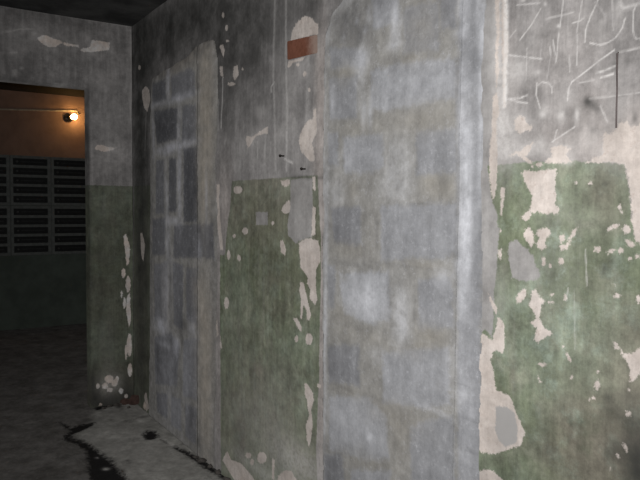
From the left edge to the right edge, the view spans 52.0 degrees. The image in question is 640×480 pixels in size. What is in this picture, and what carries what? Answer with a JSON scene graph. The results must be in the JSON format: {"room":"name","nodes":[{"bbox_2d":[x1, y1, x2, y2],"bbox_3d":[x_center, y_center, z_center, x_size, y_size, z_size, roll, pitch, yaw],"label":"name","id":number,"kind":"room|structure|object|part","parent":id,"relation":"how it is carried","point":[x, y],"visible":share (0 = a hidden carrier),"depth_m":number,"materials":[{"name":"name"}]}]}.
{"room":"abandoned building hallway","nodes":[
{"label":"abandoned building hallway","id":0,"kind":"room"},
{"bbox_2d":[0,90,86,330],"bbox_3d":[-4.018,-0.296,6.649,3.700,2.567,0.100,-1,4,-33],"label":"wall","id":1,"kind":"structure","parent":0,"point":[36,291],"depth_m":7.21,"materials":[{"name":"paint"}]},
{"bbox_2d":[0,155,9,204],"bbox_3d":[-3.465,-0.628,6.843,0.395,0.527,0.135,-1,4,-33],"label":"letterbox","id":2,"kind":"object","parent":1,"relation":"attached to","point":[4,159],"visible":1,"depth_m":6.88,"materials":[{"name":"paint"}]},
{"bbox_3d":[-3.446,-0.826,6.806,0.341,0.068,0.008,-1,4,-33],"label":"door","id":3,"kind":"part","parent":2,"relation":"part of","materials":[{"name":"paint"}]},
{"bbox_3d":[-3.447,-0.727,6.811,0.341,0.068,0.008,-1,4,-33],"label":"door","id":4,"kind":"part","parent":2,"relation":"part of","materials":[{"name":"paint"}]},
{"bbox_3d":[-3.448,-0.627,6.816,0.341,0.068,0.008,-1,4,-33],"label":"door","id":5,"kind":"part","parent":2,"relation":"part of","materials":[{"name":"paint"}]},
{"bbox_3d":[-3.449,-0.527,6.821,0.341,0.068,0.008,-1,4,-33],"label":"door","id":6,"kind":"part","parent":2,"relation":"part of","materials":[{"name":"paint"}]},
{"bbox_3d":[-3.450,-0.427,6.827,0.341,0.068,0.008,-1,4,-33],"label":"door","id":7,"kind":"part","parent":2,"relation":"part of","materials":[{"name":"paint"}]},
{"bbox_2d":[0,206,10,255],"bbox_3d":[-3.470,-0.096,6.870,0.395,0.527,0.135,-1,4,-33],"label":"letterbox","id":8,"kind":"object","parent":1,"relation":"attached to","point":[5,250],"visible":1,"depth_m":6.91,"materials":[{"name":"paint"}]},
{"bbox_3d":[-3.451,-0.294,6.833,0.341,0.068,0.008,-1,4,-33],"label":"door","id":9,"kind":"part","parent":8,"relation":"part of","materials":[{"name":"paint"}]},
{"bbox_3d":[-3.452,-0.194,6.839,0.341,0.068,0.008,-1,4,-33],"label":"door","id":10,"kind":"part","parent":8,"relation":"part of","materials":[{"name":"paint"}]},
{"bbox_3d":[-3.453,-0.094,6.844,0.341,0.068,0.008,-1,4,-33],"label":"door","id":11,"kind":"part","parent":8,"relation":"part of","materials":[{"name":"paint"}]},
{"bbox_3d":[-3.454,0.005,6.849,0.341,0.068,0.008,-1,4,-33],"label":"door","id":12,"kind":"part","parent":8,"relation":"part of","materials":[{"name":"paint"}]},
{"bbox_3d":[-3.455,0.105,6.854,0.341,0.068,0.008,-1,4,-33],"label":"door","id":13,"kind":"part","parent":8,"relation":"part of","materials":[{"name":"paint"}]},
{"bbox_2d":[9,155,50,205],"bbox_3d":[-3.124,-0.637,7.064,0.395,0.527,0.135,-1,4,-33],"label":"letterbox","id":14,"kind":"object","parent":1,"relation":"attached to","point":[29,176],"visible":0.98,"depth_m":7.02,"materials":[{"name":"paint"}]},
{"bbox_3d":[-3.105,-0.835,7.027,0.341,0.068,0.008,-1,4,-33],"label":"door","id":15,"kind":"part","parent":14,"relation":"part of","materials":[{"name":"paint"}]},
{"bbox_3d":[-3.106,-0.735,7.032,0.341,0.068,0.008,-1,4,-33],"label":"door","id":16,"kind":"part","parent":14,"relation":"part of","materials":[{"name":"paint"}]},
{"bbox_3d":[-3.107,-0.635,7.037,0.341,0.068,0.008,-1,4,-33],"label":"door","id":17,"kind":"part","parent":14,"relation":"part of","materials":[{"name":"paint"}]},
{"bbox_3d":[-3.108,-0.536,7.043,0.341,0.068,0.008,-1,4,-33],"label":"door","id":18,"kind":"part","parent":14,"relation":"part of","materials":[{"name":"paint"}]},
{"bbox_3d":[-3.109,-0.436,7.048,0.341,0.068,0.008,-1,4,-33],"label":"door","id":19,"kind":"part","parent":14,"relation":"part of","materials":[{"name":"paint"}]},
{"bbox_2d":[10,206,50,255],"bbox_3d":[-3.129,-0.104,7.091,0.395,0.527,0.135,-1,4,-33],"label":"letterbox","id":20,"kind":"object","parent":1,"relation":"attached to","point":[30,226],"visible":1,"depth_m":7.05,"materials":[{"name":"paint"}]},
{"bbox_3d":[-3.110,-0.302,7.055,0.341,0.068,0.008,-1,4,-33],"label":"door","id":21,"kind":"part","parent":20,"relation":"part of","materials":[{"name":"paint"}]},
{"bbox_3d":[-3.111,-0.203,7.060,0.341,0.068,0.008,-1,4,-33],"label":"door","id":22,"kind":"part","parent":20,"relation":"part of","materials":[{"name":"paint"}]},
{"bbox_3d":[-3.112,-0.103,7.065,0.341,0.068,0.008,-1,4,-33],"label":"door","id":23,"kind":"part","parent":20,"relation":"part of","materials":[{"name":"paint"}]},
{"bbox_3d":[-3.112,-0.003,7.070,0.341,0.068,0.008,-1,4,-33],"label":"door","id":24,"kind":"part","parent":20,"relation":"part of","materials":[{"name":"paint"}]},
{"bbox_3d":[-3.113,0.097,7.075,0.341,0.068,0.008,-1,4,-33],"label":"door","id":25,"kind":"part","parent":20,"relation":"part of","materials":[{"name":"paint"}]},
{"bbox_2d":[0,108,78,114],"bbox_3d":[-3.157,-1.404,7.069,1.091,0.076,0.019,-1,4,-33],"label":"cable","id":26,"kind":"object","parent":1,"relation":"attached to","point":[77,113],"visible":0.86,"depth_m":7.12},
{"bbox_2d":[50,157,84,205],"bbox_3d":[-2.783,-0.645,7.285,0.395,0.527,0.135,-1,4,-33],"label":"letterbox","id":27,"kind":"object","parent":1,"relation":"attached to","point":[67,175],"visible":0.75,"depth_m":7.23,"materials":[{"name":"paint"}]},
{"bbox_3d":[-2.764,-0.843,7.248,0.341,0.068,0.008,-1,4,-33],"label":"door","id":28,"kind":"part","parent":27,"relation":"part of","materials":[{"name":"paint"}]},
{"bbox_3d":[-2.764,-0.744,7.253,0.341,0.068,0.008,-1,4,-33],"label":"door","id":29,"kind":"part","parent":27,"relation":"part of","materials":[{"name":"paint"}]},
{"bbox_3d":[-2.765,-0.644,7.259,0.341,0.068,0.008,-1,4,-33],"label":"door","id":30,"kind":"part","parent":27,"relation":"part of","materials":[{"name":"paint"}]},
{"bbox_3d":[-2.766,-0.544,7.264,0.341,0.068,0.008,-1,4,-33],"label":"door","id":31,"kind":"part","parent":27,"relation":"part of","materials":[{"name":"paint"}]},
{"bbox_3d":[-2.767,-0.444,7.269,0.341,0.068,0.008,-1,4,-33],"label":"door","id":32,"kind":"part","parent":27,"relation":"part of","materials":[{"name":"paint"}]},
{"bbox_2d":[51,206,85,253],"bbox_3d":[-2.787,-0.113,7.313,0.395,0.527,0.135,-1,4,-33],"label":"letterbox","id":33,"kind":"object","parent":1,"relation":"attached to","point":[68,223],"visible":0.76,"depth_m":7.26,"materials":[{"name":"paint"}]},
{"bbox_3d":[-2.768,-0.311,7.276,0.341,0.068,0.008,-1,4,-33],"label":"door","id":34,"kind":"part","parent":33,"relation":"part of","materials":[{"name":"paint"}]},
{"bbox_3d":[-2.769,-0.211,7.281,0.341,0.068,0.008,-1,4,-33],"label":"door","id":35,"kind":"part","parent":33,"relation":"part of","materials":[{"name":"paint"}]},
{"bbox_3d":[-2.770,-0.111,7.286,0.341,0.068,0.008,-1,4,-33],"label":"door","id":36,"kind":"part","parent":33,"relation":"part of","materials":[{"name":"paint"}]},
{"bbox_3d":[-2.771,-0.012,7.292,0.341,0.068,0.008,-1,4,-33],"label":"door","id":37,"kind":"part","parent":33,"relation":"part of","materials":[{"name":"paint"}]},
{"bbox_3d":[-2.772,0.088,7.297,0.341,0.068,0.008,-1,4,-33],"label":"door","id":38,"kind":"part","parent":33,"relation":"part of","materials":[{"name":"paint"}]},
{"bbox_2d":[64,114,76,121],"bbox_3d":[-2.760,-1.360,7.270,0.152,0.089,0.092,3,4,42],"label":"wall lamp","id":39,"kind":"object","parent":1,"relation":"attached to","point":[68,117],"visible":1,"depth_m":7.27,"materials":[{"name":"beige glass"}]},
{"bbox_3d":[-2.723,-1.363,7.260,0.065,0.062,0.084,-1,4,-33],"label":"bulb","id":40,"kind":"part","parent":39,"relation":"part of","materials":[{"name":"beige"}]},
{"bbox_2d":[0,6,133,407],"bbox_3d":[-2.408,-0.134,3.821,2.620,2.567,0.106,-1,4,-33],"label":"wall","id":41,"kind":"structure","parent":0,"point":[37,48],"depth_m":4.38,"materials":[{"name":"paint"}]},
{"bbox_2d":[0,0,166,96],"bbox_3d":[-1.403,-1.405,2.571,3.700,0.120,9.670,-1,4,-33],"label":"ceiling","id":42,"kind":"structure","parent":0,"point":[120,12],"depth_m":4.07,"materials":[{"name":"grey concrete"}]},
{"bbox_2d":[0,323,223,479],"bbox_3d":[-1.432,1.269,2.737,3.720,0.108,9.620,-1,4,-33],"label":"floor","id":43,"kind":"structure","parent":0,"point":[49,430],"depth_m":4.01,"materials":[{"name":"grey concrete"}]},
{"bbox_2d":[120,398,127,404],"bbox_3d":[-1.327,1.105,4.477,0.062,0.044,0.045,2,3,23],"label":"chunk","id":44,"kind":"object","parent":43,"relation":"on","point":[123,401],"visible":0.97,"depth_m":4.46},
{"bbox_2d":[127,395,138,404],"bbox_3d":[-1.260,1.091,4.481,0.115,0.072,0.078,-1,4,-33],"label":"chunk","id":45,"kind":"object","parent":43,"relation":"on","point":[134,399],"visible":0.84,"depth_m":4.45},
{"bbox_2d":[197,458,206,462],"bbox_3d":[-0.624,1.174,3.498,0.066,0.020,0.037,0,3,-13],"label":"lump","id":46,"kind":"object","parent":43,"relation":"on","point":[200,460],"visible":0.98,"depth_m":3.49,"materials":[{"name":"grey concrete"}]},
{"bbox_2d":[132,0,639,479],"bbox_3d":[0.483,-0.008,1.907,0.156,2.567,6.270,-1,4,-33],"label":"wall","id":47,"kind":"structure","parent":0,"point":[559,362],"depth_m":1.77,"materials":[{"name":"paint"}]},
{"bbox_2d":[149,40,217,467],"bbox_3d":[-0.764,0.058,3.810,0.141,2.214,1.089,-1,4,-33],"label":"doorway","id":48,"kind":"structure","parent":47,"relation":"in","point":[184,97],"depth_m":3.68,"materials":[{"name":"grey concrete"}]},
{"bbox_2d":[287,35,317,59],"bbox_3d":[-0.039,-0.765,2.616,0.089,0.087,0.219,-1,4,-33],"label":"brick","id":49,"kind":"object","parent":47,"relation":"attached to","point":[305,46],"visible":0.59,"depth_m":2.58,"materials":[{"name":"red brick"}]},
{"bbox_2d":[322,0,486,479],"bbox_3d":[0.285,0.194,2.197,0.140,2.130,0.846,-1,4,-33],"label":"doorway","id":50,"kind":"structure","parent":47,"relation":"in","point":[403,118],"depth_m":2.10,"materials":[{"name":"grey concrete"}]},
{"bbox_2d":[615,52,618,127],"bbox_3d":[0.667,-0.337,1.474,0.004,0.170,0.008,-1,4,-33],"label":"cable","id":51,"kind":"object","parent":47,"relation":"attached to","point":[618,52],"visible":1,"depth_m":1.47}
]}

